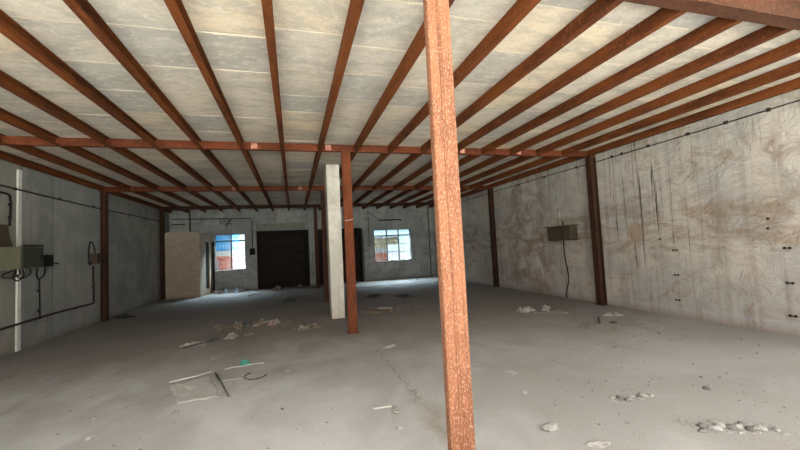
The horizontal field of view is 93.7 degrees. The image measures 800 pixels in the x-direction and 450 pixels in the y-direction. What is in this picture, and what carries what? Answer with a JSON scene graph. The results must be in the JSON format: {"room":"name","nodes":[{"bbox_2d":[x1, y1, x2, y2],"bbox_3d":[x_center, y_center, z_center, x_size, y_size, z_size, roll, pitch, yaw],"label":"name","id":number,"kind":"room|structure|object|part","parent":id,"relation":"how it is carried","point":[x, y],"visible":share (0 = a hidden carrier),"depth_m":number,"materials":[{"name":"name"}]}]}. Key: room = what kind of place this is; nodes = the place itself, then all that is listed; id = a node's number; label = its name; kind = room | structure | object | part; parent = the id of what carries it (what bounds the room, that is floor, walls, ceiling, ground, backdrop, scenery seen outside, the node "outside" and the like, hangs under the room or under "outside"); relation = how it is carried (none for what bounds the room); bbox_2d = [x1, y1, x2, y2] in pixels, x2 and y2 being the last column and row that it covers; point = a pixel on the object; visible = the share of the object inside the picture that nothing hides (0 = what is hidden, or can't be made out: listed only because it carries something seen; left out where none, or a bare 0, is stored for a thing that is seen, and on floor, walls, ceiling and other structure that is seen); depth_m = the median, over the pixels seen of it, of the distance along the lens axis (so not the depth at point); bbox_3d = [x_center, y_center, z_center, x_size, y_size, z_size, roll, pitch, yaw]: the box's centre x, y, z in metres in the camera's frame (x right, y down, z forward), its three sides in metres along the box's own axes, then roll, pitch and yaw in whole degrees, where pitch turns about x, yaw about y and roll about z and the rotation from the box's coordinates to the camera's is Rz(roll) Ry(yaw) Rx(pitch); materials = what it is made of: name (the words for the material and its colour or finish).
{"room":"warehouse","nodes":[
{"label":"warehouse","id":0,"kind":"room"},
{"bbox_2d":[0,159,168,356],"bbox_3d":[-7.102,0.412,7.062,0.250,3.711,17.080,-2,-3,-16],"label":"wall","id":1,"kind":"structure","parent":0,"point":[65,230],"depth_m":8.34,"materials":[{"name":"paint"}]},
{"bbox_2d":[0,191,11,225],"bbox_3d":[-6.690,-0.298,6.122,0.046,0.580,0.955,-2,-3,-16],"label":"conduit","id":2,"kind":"object","parent":1,"relation":"attached to","point":[8,194],"visible":1,"depth_m":6.54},
{"bbox_2d":[0,224,12,246],"bbox_3d":[-6.649,0.177,6.202,0.159,0.365,0.450,-2,-3,-16],"label":"junction cover","id":3,"kind":"object","parent":1,"relation":"attached to","point":[5,241],"visible":0.86,"depth_m":6.25,"materials":[{"name":"brown metal"}]},
{"bbox_2d":[15,169,21,351],"bbox_3d":[-6.859,0.613,6.746,0.030,3.250,0.090,-2,-3,-16],"label":"trim","id":4,"kind":"structure","parent":1,"relation":"attached to","point":[19,172],"depth_m":6.73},
{"bbox_2d":[0,245,43,281],"bbox_3d":[-6.606,0.658,6.561,0.410,0.635,1.300,-2,-3,-16],"label":"box","id":5,"kind":"object","parent":1,"relation":"attached to","point":[23,257],"visible":1,"depth_m":6.31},
{"bbox_3d":[-6.435,0.569,6.578,0.015,0.345,0.550,-2,-3,-16],"label":"box door","id":6,"kind":"part","parent":5,"relation":"part of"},
{"bbox_2d":[37,279,40,315],"bbox_3d":[-6.966,1.419,7.241,0.040,0.791,0.058,-2,-3,-16],"label":"conduit","id":7,"kind":"object","parent":1,"relation":"attached to","point":[39,290],"visible":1,"depth_m":7.24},
{"bbox_2d":[0,266,94,330],"bbox_3d":[-6.333,1.204,5.046,0.043,1.021,8.703,-2,-3,-16],"label":"conduit","id":8,"kind":"object","parent":1,"relation":"attached to","point":[93,280],"visible":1,"depth_m":7.87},
{"bbox_2d":[36,255,59,278],"bbox_3d":[-6.875,0.812,7.287,0.282,0.463,0.323,-2,-3,-16],"label":"switch","id":9,"kind":"object","parent":1,"relation":"attached to","point":[48,260],"visible":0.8,"depth_m":7.27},
{"bbox_2d":[0,184,158,220],"bbox_3d":[-7.076,-0.611,7.415,0.036,0.102,13.400,-2,-3,-16],"label":"conduit","id":10,"kind":"object","parent":1,"relation":"attached to","point":[13,188],"visible":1,"depth_m":8.01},
{"bbox_2d":[88,241,105,264],"bbox_3d":[-7.459,0.686,9.222,0.232,0.587,0.415,-2,-3,-16],"label":"junction box","id":11,"kind":"object","parent":1,"relation":"attached to","point":[93,258],"visible":1,"depth_m":9.15,"materials":[{"name":"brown metal"}]},
{"bbox_2d":[99,185,492,191],"bbox_3d":[-2.303,-1.103,11.280,11.390,0.126,0.088,-2,-3,-16],"label":"cross beam","id":12,"kind":"structure","parent":1,"relation":"attached to","point":[483,187],"depth_m":10.73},
{"bbox_2d":[0,136,594,157],"bbox_3d":[-1.075,-1.417,6.952,11.390,0.126,0.088,-2,-3,-16],"label":"cross beam","id":13,"kind":"structure","parent":1,"relation":"attached to","point":[10,140],"depth_m":6.46,"materials":[{"name":"metal"}]},
{"bbox_3d":[-2.525,-1.370,6.496,0.100,0.093,0.008,-2,-3,-16],"label":"splice plate","id":14,"kind":"part","parent":13,"relation":"part of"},
{"bbox_2d":[161,202,433,209],"bbox_3d":[-3.513,-0.793,15.545,11.390,0.126,0.080,-2,-3,-16],"label":"cross beam","id":15,"kind":"structure","parent":1,"relation":"attached to","point":[420,203],"depth_m":15.05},
{"bbox_2d":[169,205,436,292],"bbox_3d":[-3.798,0.867,16.735,11.390,3.596,0.250,-2,-3,-16],"label":"wall","id":16,"kind":"structure","parent":0,"point":[415,219],"depth_m":16.73,"materials":[{"name":"concrete"}]},
{"bbox_2d":[189,210,190,231],"bbox_3d":[-8.565,-0.132,15.293,0.050,0.960,0.050,-2,-3,-16],"label":"vertical pipe","id":17,"kind":"object","parent":16,"relation":"attached to","point":[189,210],"visible":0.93,"depth_m":15.28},
{"bbox_2d":[172,218,252,247],"bbox_3d":[-7.696,0.369,15.504,3.014,1.337,0.048,-2,-3,-16],"label":"conduit","id":18,"kind":"object","parent":16,"relation":"attached to","point":[201,218],"visible":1,"depth_m":15.71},
{"bbox_2d":[215,234,245,271],"bbox_3d":[-7.105,1.154,15.743,1.210,1.540,0.228,-2,-3,-16],"label":"window","id":19,"kind":"structure","parent":16,"relation":"in","point":[231,240],"depth_m":15.74,"materials":[{"name":"metal"}]},
{"bbox_2d":[216,235,230,266],"bbox_3d":[-7.400,1.146,15.771,0.620,1.490,0.016,-2,-3,-16],"label":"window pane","id":20,"kind":"object","parent":19,"relation":"attached to","point":[229,255],"depth_m":15.78,"materials":[{"name":"glass"}]},
{"bbox_3d":[-7.051,1.890,15.639,1.210,0.055,0.100,-2,-3,-16],"label":"sill","id":21,"kind":"part","parent":19,"relation":"part of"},
{"bbox_2d":[250,248,254,254],"bbox_3d":[-6.227,1.125,15.835,0.210,0.280,0.122,-2,-3,-16],"label":"meter box","id":22,"kind":"object","parent":16,"relation":"attached to","point":[252,250],"visible":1,"depth_m":15.78,"materials":[{"name":"metal"}]},
{"bbox_2d":[256,223,304,230],"bbox_3d":[-5.166,0.062,16.238,2.000,0.280,0.070,-2,-3,-16],"label":"lintel","id":23,"kind":"object","parent":16,"relation":"attached to","point":[272,226],"visible":1,"depth_m":16.20,"materials":[{"name":"paint"}]},
{"bbox_2d":[256,229,309,288],"bbox_3d":[-5.055,1.470,16.308,2.160,2.470,0.200,-2,-3,-16],"label":"door","id":24,"kind":"structure","parent":16,"relation":"in","point":[282,255],"depth_m":16.32,"materials":[{"name":"metal"}]},
{"bbox_3d":[-5.994,1.502,16.045,0.210,2.470,0.150,-2,-3,-16],"label":"guide rail","id":25,"kind":"part","parent":24,"relation":"part of","materials":[{"name":"metal"}]},
{"bbox_2d":[262,235,304,286],"bbox_3d":[-5.062,1.568,16.342,1.820,2.280,0.029,-2,-3,-16],"label":"curtain","id":26,"kind":"object","parent":24,"relation":"hanging from","point":[283,262],"depth_m":16.33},
{"bbox_3d":[-5.002,2.663,16.263,1.820,0.080,0.070,-2,-3,-16],"label":"rail","id":27,"kind":"part","parent":24,"relation":"part of","materials":[{"name":"metal"}]},
{"bbox_3d":[-4.120,1.439,16.581,0.210,2.470,0.150,-2,-3,-16],"label":"guide rail","id":28,"kind":"part","parent":24,"relation":"part of","materials":[{"name":"metal"}]},
{"bbox_2d":[308,208,313,285],"bbox_3d":[-3.916,0.941,16.519,0.140,3.436,0.090,-2,-3,-16],"label":"trim","id":29,"kind":"structure","parent":16,"relation":"attached to","point":[309,209],"depth_m":16.48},
{"bbox_2d":[318,228,362,284],"bbox_3d":[-2.696,1.396,16.983,1.970,2.460,0.200,-2,-3,-16],"label":"door","id":30,"kind":"structure","parent":16,"relation":"in","point":[357,248],"depth_m":17.09,"materials":[{"name":"metal"}]},
{"bbox_3d":[-3.577,1.426,16.736,0.140,2.460,0.150,-2,-3,-16],"label":"guide rail","id":31,"kind":"part","parent":30,"relation":"part of","materials":[{"name":"metal"}]},
{"bbox_3d":[-1.818,1.366,17.240,0.140,2.460,0.150,-2,-3,-16],"label":"guide rail","id":32,"kind":"part","parent":30,"relation":"part of","materials":[{"name":"metal"}]},
{"bbox_2d":[359,229,364,281],"bbox_3d":[-1.731,1.369,17.098,0.221,2.410,0.049,-2,-3,-16],"label":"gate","id":33,"kind":"object","parent":16,"relation":"attached to","point":[361,231],"visible":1,"depth_m":17.10,"materials":[{"name":"metal"}]},
{"bbox_2d":[374,229,411,262],"bbox_3d":[-0.358,0.962,17.672,1.810,1.530,0.228,-2,-3,-16],"label":"window","id":34,"kind":"structure","parent":16,"relation":"in","point":[398,234],"depth_m":17.66,"materials":[{"name":"metal"}]},
{"bbox_2d":[376,236,398,259],"bbox_3d":[-0.660,1.098,17.687,1.190,1.190,0.016,-2,-3,-16],"label":"security grille","id":35,"kind":"object","parent":34,"relation":"attached to","point":[380,258],"depth_m":17.65,"materials":[{"name":"metal"}]},
{"bbox_3d":[-0.304,1.693,17.568,1.810,0.055,0.100,-2,-3,-16],"label":"sill","id":36,"kind":"part","parent":34,"relation":"part of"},
{"bbox_2d":[427,205,431,275],"bbox_3d":[1.418,0.754,18.041,0.055,3.410,0.055,-3,-3,6],"label":"pipe","id":37,"kind":"object","parent":16,"relation":"attached to","point":[427,205],"visible":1,"depth_m":18.01,"materials":[{"name":"brown metal"}]},
{"bbox_2d":[0,276,799,449],"bbox_3d":[-1.111,2.097,7.494,11.890,0.200,19.280,-2,-3,-16],"label":"floor","id":38,"kind":"structure","parent":0,"point":[40,383],"depth_m":4.33,"materials":[{"name":"concrete"}]},
{"bbox_2d":[84,434,96,440],"bbox_3d":[-2.649,1.813,3.215,0.071,0.027,0.077,-2,-3,-16],"label":"pebble","id":39,"kind":"object","parent":38,"relation":"on","point":[92,436],"visible":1,"depth_m":3.19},
{"bbox_2d":[100,192,108,321],"bbox_3d":[-7.594,0.791,9.646,0.160,3.306,0.180,-2,-3,-16],"label":"steel column","id":40,"kind":"structure","parent":38,"relation":"on","point":[104,217],"depth_m":9.64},
{"bbox_2d":[114,314,136,318],"bbox_3d":[-7.321,2.410,9.951,0.590,0.084,0.316,-4,-4,21],"label":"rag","id":41,"kind":"object","parent":38,"relation":"on","point":[125,316],"visible":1,"depth_m":9.88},
{"bbox_2d":[159,210,165,299],"bbox_3d":[-8.803,1.100,13.907,0.160,3.306,0.180,-2,-3,-16],"label":"steel column","id":42,"kind":"structure","parent":38,"relation":"on","point":[162,219],"depth_m":13.89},
{"bbox_2d":[165,231,211,299],"bbox_3d":[-8.208,1.522,14.639,1.320,2.490,1.260,-2,-3,-16],"label":"cabin","id":43,"kind":"object","parent":38,"relation":"on","point":[188,257],"visible":0.98,"depth_m":14.06,"materials":[{"name":"paint"}]},
{"bbox_3d":[-7.723,1.601,14.958,0.040,1.840,0.430,-2,-3,-8],"label":"cabin door","id":44,"kind":"part","parent":43,"relation":"part of","materials":[{"name":"metal"}]},
{"bbox_2d":[169,371,210,382],"bbox_3d":[-2.571,1.873,4.620,0.469,0.016,0.033,0,-5,-45],"label":"stick","id":45,"kind":"object","parent":38,"relation":"on","point":[210,371],"visible":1,"depth_m":4.59,"materials":[{"name":"wood"}]},
{"bbox_2d":[177,341,206,346],"bbox_3d":[-3.558,2.032,6.451,0.489,0.053,0.182,-2,-3,-16],"label":"scrap","id":46,"kind":"object","parent":38,"relation":"on","point":[191,343],"visible":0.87,"depth_m":6.42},
{"bbox_2d":[170,376,219,403],"bbox_3d":[-2.325,1.859,4.239,0.434,0.018,0.853,-1,-4,-35],"label":"sheet","id":47,"kind":"object","parent":38,"relation":"on","point":[203,388],"visible":1,"depth_m":4.21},
{"bbox_2d":[183,341,211,348],"bbox_3d":[-3.428,2.026,6.358,0.027,0.038,0.456,-6,-4,41],"label":"stick","id":48,"kind":"object","parent":38,"relation":"on","point":[208,341],"visible":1,"depth_m":6.34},
{"bbox_2d":[212,242,214,291],"bbox_3d":[-7.666,1.745,15.416,0.085,2.080,0.048,-2,-3,-16],"label":"post","id":49,"kind":"object","parent":38,"relation":"on","point":[213,257],"visible":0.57,"depth_m":15.40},
{"bbox_2d":[209,335,220,341],"bbox_3d":[-3.307,2.019,6.707,0.125,0.083,0.174,-5,-4,29],"label":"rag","id":50,"kind":"object","parent":38,"relation":"on","point":[216,338],"visible":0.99,"depth_m":6.69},
{"bbox_2d":[215,372,229,396],"bbox_3d":[-2.086,1.855,4.386,0.024,0.019,0.977,-1,-4,-34],"label":"stick","id":51,"kind":"object","parent":38,"relation":"on","point":[220,381],"visible":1,"depth_m":4.30,"materials":[{"name":"brown wood"}]},
{"bbox_2d":[224,332,238,338],"bbox_3d":[-3.097,2.012,6.886,0.215,0.097,0.293,-3,-3,-4],"label":"scrap","id":52,"kind":"object","parent":38,"relation":"on","point":[230,336],"visible":1,"depth_m":6.83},
{"bbox_2d":[226,320,243,327],"bbox_3d":[-3.457,2.073,7.967,0.370,0.137,0.349,-3,-3,3],"label":"rag","id":53,"kind":"object","parent":38,"relation":"on","point":[236,323],"visible":0.91,"depth_m":7.90,"materials":[{"name":"fabric"}]},
{"bbox_2d":[239,359,249,365],"bbox_3d":[-2.139,1.879,5.168,0.148,0.067,0.160,-2,-3,-16],"label":"scrap","id":54,"kind":"object","parent":38,"relation":"on","point":[243,362],"visible":1,"depth_m":5.14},
{"bbox_2d":[243,319,251,326],"bbox_3d":[-3.229,2.056,7.950,0.172,0.145,0.168,0,-4,-36],"label":"rag","id":55,"kind":"object","parent":38,"relation":"on","point":[248,322],"visible":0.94,"depth_m":7.91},
{"bbox_2d":[272,285,282,290],"bbox_3d":[-4.910,2.511,14.994,0.430,0.223,0.495,-2,-3,-16],"label":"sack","id":56,"kind":"object","parent":38,"relation":"on","point":[278,288],"visible":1,"depth_m":14.86,"materials":[{"name":"fabric"}]},
{"bbox_2d":[283,296,294,302],"bbox_3d":[-3.355,2.248,11.392,0.307,0.174,0.255,-5,-4,26],"label":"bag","id":57,"kind":"object","parent":38,"relation":"on","point":[290,299],"visible":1,"depth_m":11.33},
{"bbox_2d":[295,325,314,330],"bbox_3d":[-1.870,1.981,7.350,0.380,0.090,0.309,-2,-3,-16],"label":"rag","id":58,"kind":"object","parent":38,"relation":"on","point":[301,327],"visible":0.98,"depth_m":7.28,"materials":[{"name":"fabric"}]},
{"bbox_2d":[313,207,319,287],"bbox_3d":[-3.437,0.919,15.443,0.180,3.306,0.180,-2,-3,-16],"label":"steel column","id":59,"kind":"structure","parent":38,"relation":"on","point":[314,208],"depth_m":15.38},
{"bbox_2d":[320,190,329,301],"bbox_3d":[-2.242,0.610,11.178,0.170,3.306,0.170,-2,-3,-16],"label":"steel column","id":60,"kind":"structure","parent":38,"relation":"on","point":[322,192],"depth_m":11.12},
{"bbox_2d":[324,164,344,318],"bbox_3d":[-1.505,0.362,8.591,0.294,3.426,0.509,-2,-3,-16],"label":"concrete pillar","id":61,"kind":"structure","parent":38,"relation":"on","point":[332,184],"depth_m":8.36,"materials":[{"name":"concrete"}]},
{"bbox_2d":[341,151,358,333],"bbox_3d":[-0.927,0.292,6.854,0.195,3.306,0.170,-2,-3,-16],"label":"steel column","id":62,"kind":"structure","parent":38,"relation":"on","point":[345,155],"depth_m":6.80,"materials":[{"name":"metal"}]},
{"bbox_2d":[365,294,380,297],"bbox_3d":[-0.844,2.208,11.812,0.436,0.053,0.748,-4,-3,13],"label":"rag","id":63,"kind":"object","parent":38,"relation":"on","point":[370,295],"visible":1,"depth_m":11.67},
{"bbox_2d":[365,310,382,313],"bbox_3d":[-0.616,2.027,8.789,0.569,0.040,0.208,-6,-4,41],"label":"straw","id":64,"kind":"object","parent":38,"relation":"on","point":[376,312],"visible":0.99,"depth_m":8.71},
{"bbox_2d":[373,405,391,409],"bbox_3d":[-0.160,1.704,3.504,0.190,0.019,0.019,-2,-3,-13],"label":"pale splinter","id":65,"kind":"object","parent":38,"relation":"on","point":[389,406],"visible":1,"depth_m":3.50,"materials":[{"name":"wood"}]},
{"bbox_2d":[392,405,398,413],"bbox_3d":[-0.048,1.695,3.446,0.062,0.026,0.161,-2,-3,-16],"label":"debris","id":66,"kind":"object","parent":38,"relation":"on","point":[394,410],"visible":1,"depth_m":3.42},
{"bbox_2d":[392,294,414,297],"bbox_3d":[0.090,2.134,11.429,0.464,0.062,0.787,-1,-4,-29],"label":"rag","id":67,"kind":"object","parent":38,"relation":"on","point":[397,295],"visible":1,"depth_m":11.30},
{"bbox_2d":[57,303,798,449],"bbox_3d":[0.549,1.753,4.882,8.612,0.017,6.597,-2,-3,-12],"label":"debris","id":68,"kind":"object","parent":38,"relation":"on","point":[573,303],"depth_m":3.88,"materials":[{"name":"stone"}]},
{"bbox_2d":[195,305,687,335],"bbox_3d":[0.732,1.906,7.892,9.277,0.042,3.446,-4,-3,14],"label":"litter","id":69,"kind":"object","parent":38,"relation":"on","point":[289,320],"visible":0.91,"depth_m":7.83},
{"bbox_2d":[423,0,475,449],"bbox_3d":[0.299,-0.033,2.312,0.276,3.305,0.190,-2,-3,-16],"label":"steel column","id":70,"kind":"structure","parent":38,"relation":"on","point":[441,98],"depth_m":2.28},
{"bbox_2d":[618,0,799,30],"bbox_3d":[2.839,-1.913,3.164,5.920,0.284,0.130,-2,-3,-16],"label":"cross beam","id":71,"kind":"structure","parent":70,"relation":"on","point":[777,13],"depth_m":3.17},
{"bbox_2d":[488,189,499,286],"bbox_3d":[3.168,0.428,12.726,0.170,3.306,0.190,-2,-3,-16],"label":"steel column","id":72,"kind":"structure","parent":38,"relation":"on","point":[490,191],"depth_m":12.71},
{"bbox_2d":[503,370,517,373],"bbox_3d":[1.272,1.682,4.303,0.106,0.017,0.151,-1,-4,-27],"label":"debris","id":73,"kind":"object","parent":38,"relation":"on","point":[507,371],"depth_m":4.29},
{"bbox_2d":[516,306,536,311],"bbox_3d":[2.693,1.774,8.023,0.431,0.121,0.259,-2,-3,-16],"label":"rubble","id":74,"kind":"object","parent":38,"relation":"on","point":[528,308],"visible":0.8,"depth_m":7.98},
{"bbox_2d":[541,304,549,310],"bbox_3d":[3.101,1.748,7.987,0.178,0.127,0.301,-5,-4,29],"label":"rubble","id":75,"kind":"object","parent":38,"relation":"on","point":[544,307],"visible":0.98,"depth_m":7.92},
{"bbox_2d":[540,421,558,431],"bbox_3d":[1.194,1.602,2.996,0.166,0.035,0.137,-2,-3,-16],"label":"chunk","id":76,"kind":"object","parent":38,"relation":"on","point":[550,426],"visible":1,"depth_m":2.97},
{"bbox_2d":[578,323,597,328],"bbox_3d":[3.174,1.690,6.356,0.475,0.049,0.168,0,-4,-41],"label":"rag","id":77,"kind":"object","parent":38,"relation":"on","point":[589,325],"visible":1,"depth_m":6.29,"materials":[{"name":"fabric"}]},
{"bbox_2d":[585,157,608,305],"bbox_3d":[4.386,0.115,8.395,0.190,3.306,0.190,-2,-3,-16],"label":"steel column","id":78,"kind":"structure","parent":38,"relation":"on","point":[591,172],"depth_m":8.38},
{"bbox_2d":[584,439,612,447],"bbox_3d":[1.443,1.580,2.717,0.205,0.023,0.112,-4,-3,17],"label":"chunk","id":79,"kind":"object","parent":38,"relation":"on","point":[599,443],"visible":1,"depth_m":2.71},
{"bbox_2d":[602,312,622,315],"bbox_3d":[4.042,1.687,7.124,0.391,0.057,0.126,-3,-3,0],"label":"cloth","id":80,"kind":"object","parent":38,"relation":"on","point":[616,313],"visible":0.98,"depth_m":7.11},
{"bbox_2d":[697,422,707,428],"bbox_3d":[2.334,1.545,2.899,0.069,0.024,0.075,-2,-3,-16],"label":"lump","id":81,"kind":"object","parent":38,"relation":"on","point":[701,425],"visible":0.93,"depth_m":2.88,"materials":[{"name":"stone"}]},
{"bbox_2d":[698,428,707,432],"bbox_3d":[2.280,1.545,2.827,0.075,0.021,0.054,-4,-3,11],"label":"lump","id":82,"kind":"object","parent":38,"relation":"on","point":[704,430],"visible":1,"depth_m":2.81,"materials":[{"name":"stone"}]},
{"bbox_2d":[611,391,799,435],"bbox_3d":[2.418,1.554,3.057,0.507,0.014,1.181,0,-4,-36],"label":"cement grit","id":83,"kind":"object","parent":38,"relation":"on","point":[680,420],"visible":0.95,"depth_m":2.90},
{"bbox_2d":[707,424,723,431],"bbox_3d":[2.407,1.536,2.856,0.093,0.030,0.097,0,-4,-38],"label":"lump","id":84,"kind":"object","parent":38,"relation":"on","point":[713,427],"visible":1,"depth_m":2.83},
{"bbox_2d":[713,421,725,427],"bbox_3d":[2.461,1.534,2.890,0.083,0.031,0.089,-3,-3,-6],"label":"lump","id":85,"kind":"object","parent":38,"relation":"on","point":[718,422],"visible":0.75,"depth_m":2.88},
{"bbox_2d":[725,424,739,429],"bbox_3d":[2.522,1.533,2.852,0.081,0.024,0.090,-2,-3,-16],"label":"lump","id":86,"kind":"object","parent":38,"relation":"on","point":[729,426],"visible":0.99,"depth_m":2.84,"materials":[{"name":"stone"}]},
{"bbox_2d":[733,423,743,428],"bbox_3d":[2.581,1.531,2.861,0.081,0.023,0.068,-2,-3,-16],"label":"lump","id":87,"kind":"object","parent":38,"relation":"on","point":[738,425],"visible":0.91,"depth_m":2.85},
{"bbox_2d":[745,426,755,431],"bbox_3d":[2.627,1.526,2.812,0.060,0.022,0.064,-5,-4,28],"label":"lump","id":88,"kind":"object","parent":38,"relation":"on","point":[748,428],"visible":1,"depth_m":2.80,"materials":[{"name":"stone"}]},
{"bbox_2d":[752,424,767,431],"bbox_3d":[2.700,1.515,2.819,0.095,0.038,0.087,-6,-5,44],"label":"lump","id":89,"kind":"object","parent":38,"relation":"on","point":[759,427],"visible":0.99,"depth_m":2.80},
{"bbox_2d":[770,427,780,431],"bbox_3d":[2.793,1.518,2.788,0.052,0.019,0.070,-2,-3,-8],"label":"lump","id":90,"kind":"object","parent":38,"relation":"on","point":[775,429],"visible":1,"depth_m":2.78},
{"bbox_2d":[0,0,799,209],"bbox_3d":[-1.865,-1.360,9.719,11.890,0.155,15.080,-2,-3,-16],"label":"ceiling","id":91,"kind":"structure","parent":0,"point":[231,34],"depth_m":4.26,"materials":[{"name":"concrete panels"},{"name":"rusty painted steel beams"}]},
{"bbox_2d":[0,150,172,212],"bbox_3d":[-7.182,-1.050,8.027,0.070,0.124,14.888,-2,-3,-16],"label":"joist","id":92,"kind":"object","parent":91,"relation":"attached to","point":[5,156],"visible":1,"depth_m":8.01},
{"bbox_2d":[0,133,188,212],"bbox_3d":[-6.606,-1.069,8.192,0.070,0.124,14.888,-2,-3,-16],"label":"joist","id":93,"kind":"object","parent":91,"relation":"attached to","point":[31,150],"visible":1,"depth_m":7.52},
{"bbox_2d":[0,107,206,212],"bbox_3d":[-5.976,-1.090,8.372,0.070,0.124,14.888,-2,-3,-16],"label":"joist","id":94,"kind":"object","parent":91,"relation":"attached to","point":[6,116],"visible":0.76,"depth_m":6.35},
{"bbox_2d":[0,70,224,211],"bbox_3d":[-5.347,-1.111,8.552,0.070,0.124,14.888,-2,-3,-16],"label":"joist","id":95,"kind":"object","parent":91,"relation":"attached to","point":[7,82],"visible":1,"depth_m":5.00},
{"bbox_2d":[0,9,240,211],"bbox_3d":[-4.718,-1.133,8.732,0.070,0.124,14.888,-2,-3,-16],"label":"joist","id":96,"kind":"object","parent":91,"relation":"attached to","point":[9,28],"visible":1,"depth_m":3.93,"materials":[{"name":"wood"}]},
{"bbox_2d":[63,0,257,211],"bbox_3d":[-4.088,-1.154,8.912,0.070,0.124,14.888,-2,-3,-16],"label":"joist","id":97,"kind":"object","parent":91,"relation":"attached to","point":[82,9],"visible":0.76,"depth_m":3.69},
{"bbox_2d":[164,0,273,210],"bbox_3d":[-3.459,-1.175,9.092,0.070,0.124,14.888,-2,-3,-16],"label":"joist","id":98,"kind":"object","parent":91,"relation":"attached to","point":[176,8],"visible":1,"depth_m":3.74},
{"bbox_2d":[261,0,289,210],"bbox_3d":[-2.829,-1.196,9.273,0.070,0.124,14.888,-2,-3,-16],"label":"joist","id":99,"kind":"object","parent":91,"relation":"attached to","point":[267,6],"visible":1,"depth_m":3.75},
{"bbox_2d":[304,0,364,210],"bbox_3d":[-2.200,-1.217,9.453,0.070,0.124,14.888,-2,-3,-16],"label":"joist","id":100,"kind":"object","parent":91,"relation":"attached to","point":[355,7],"visible":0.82,"depth_m":3.82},
{"bbox_2d":[319,0,454,209],"bbox_3d":[-1.571,-1.238,9.633,0.070,0.124,14.888,-2,-3,-16],"label":"joist","id":101,"kind":"object","parent":91,"relation":"attached to","point":[416,47],"visible":0.71,"depth_m":4.23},
{"bbox_2d":[340,0,540,204],"bbox_3d":[-0.941,-1.260,9.813,0.070,0.124,14.888,-2,-3,-16],"label":"joist","id":102,"kind":"object","parent":91,"relation":"attached to","point":[520,9],"visible":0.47,"depth_m":3.74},
{"bbox_2d":[352,0,623,205],"bbox_3d":[-0.312,-1.281,9.993,0.070,0.124,14.888,-2,-3,-16],"label":"joist","id":103,"kind":"object","parent":91,"relation":"attached to","point":[598,9],"visible":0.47,"depth_m":3.94,"materials":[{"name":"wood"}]},
{"bbox_2d":[362,8,685,208],"bbox_3d":[0.317,-1.302,10.173,0.070,0.124,14.888,-2,-3,-16],"label":"joist","id":104,"kind":"object","parent":91,"relation":"attached to","point":[662,17],"visible":0.81,"depth_m":4.24,"materials":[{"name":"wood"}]},
{"bbox_2d":[376,17,742,208],"bbox_3d":[0.947,-1.323,10.353,0.070,0.124,14.888,-2,-3,-16],"label":"joist","id":105,"kind":"object","parent":91,"relation":"attached to","point":[718,25],"visible":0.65,"depth_m":4.47,"materials":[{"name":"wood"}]},
{"bbox_2d":[390,25,792,208],"bbox_3d":[1.576,-1.344,10.534,0.070,0.124,14.888,-2,-3,-16],"label":"joist","id":106,"kind":"object","parent":91,"relation":"attached to","point":[760,36],"visible":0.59,"depth_m":4.73,"materials":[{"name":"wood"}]},
{"bbox_2d":[403,38,799,208],"bbox_3d":[2.205,-1.366,10.714,0.070,0.124,14.888,-2,-3,-16],"label":"joist","id":107,"kind":"object","parent":91,"relation":"attached to","point":[792,48],"visible":0.88,"depth_m":5.21,"materials":[{"name":"metal"}]},
{"bbox_2d":[416,60,799,207],"bbox_3d":[2.835,-1.387,10.894,0.070,0.124,14.888,-2,-3,-16],"label":"joist","id":108,"kind":"object","parent":91,"relation":"attached to","point":[793,68],"visible":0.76,"depth_m":5.83,"materials":[{"name":"metal"}]},
{"bbox_2d":[429,77,799,207],"bbox_3d":[3.464,-1.408,11.074,0.070,0.124,14.888,-2,-3,-16],"label":"joist","id":109,"kind":"object","parent":91,"relation":"attached to","point":[794,84],"visible":1,"depth_m":6.47,"materials":[{"name":"metal"}]},
{"bbox_2d":[433,88,799,336],"bbox_3d":[4.083,0.036,10.263,0.250,3.711,17.080,-2,-3,-16],"label":"wall","id":110,"kind":"structure","parent":0,"point":[709,195],"depth_m":6.68,"materials":[{"name":"paint"}]},
{"bbox_2d":[552,177,565,297],"bbox_3d":[4.113,0.309,9.715,0.012,3.100,0.150,-2,-3,-16],"label":"trim","id":111,"kind":"structure","parent":110,"relation":"attached to","point":[555,192],"depth_m":9.70,"materials":[{"name":"paint"}]},
{"bbox_2d":[545,221,578,297],"bbox_3d":[4.093,0.858,9.378,0.269,1.933,0.950,-2,-3,-16],"label":"wall box","id":112,"kind":"object","parent":110,"relation":"attached to","point":[564,232],"visible":1,"depth_m":9.31,"materials":[{"name":"brown metal"}]},
{"bbox_3d":[4.052,0.034,9.426,0.269,0.020,0.950,-2,-3,-16],"label":"box lid","id":113,"kind":"part","parent":112,"relation":"part of","materials":[{"name":"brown metal"}]},
{"bbox_2d":[461,100,799,201],"bbox_3d":[3.796,-1.272,10.548,0.036,0.048,13.200,-2,-3,-16],"label":"conduit","id":114,"kind":"object","parent":110,"relation":"attached to","point":[766,109],"visible":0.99,"depth_m":6.63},
{"bbox_2d":[628,221,641,241],"bbox_3d":[4.733,0.129,7.558,0.016,0.411,0.293,-2,-3,-16],"label":"rust patch","id":115,"kind":"object","parent":110,"relation":"attached to","point":[634,231],"visible":1,"depth_m":7.55,"materials":[{"name":"brown paint"}]},
{"label":"outside","id":116,"kind":"structure","parent":0,"visible":0},
{"bbox_3d":[-10.441,4.350,36.990,80.000,0.270,42.710,-2,-3,-16],"label":"ground","id":117,"kind":"structure","parent":116,"visible":0},
{"bbox_2d":[216,235,239,269],"bbox_3d":[-10.299,1.649,19.413,3.480,3.060,3.900,-2,-3,-16],"label":"building","id":118,"kind":"structure","parent":117,"relation":"on","point":[235,245],"depth_m":19.26,"materials":[{"name":"orange paint"}]},
{"bbox_2d":[374,236,406,260],"bbox_3d":[-1.099,1.828,22.688,2.550,2.160,2.600,-2,-3,-16],"label":"building","id":119,"kind":"structure","parent":117,"relation":"on","point":[379,249],"depth_m":21.61,"materials":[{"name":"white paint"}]}
]}

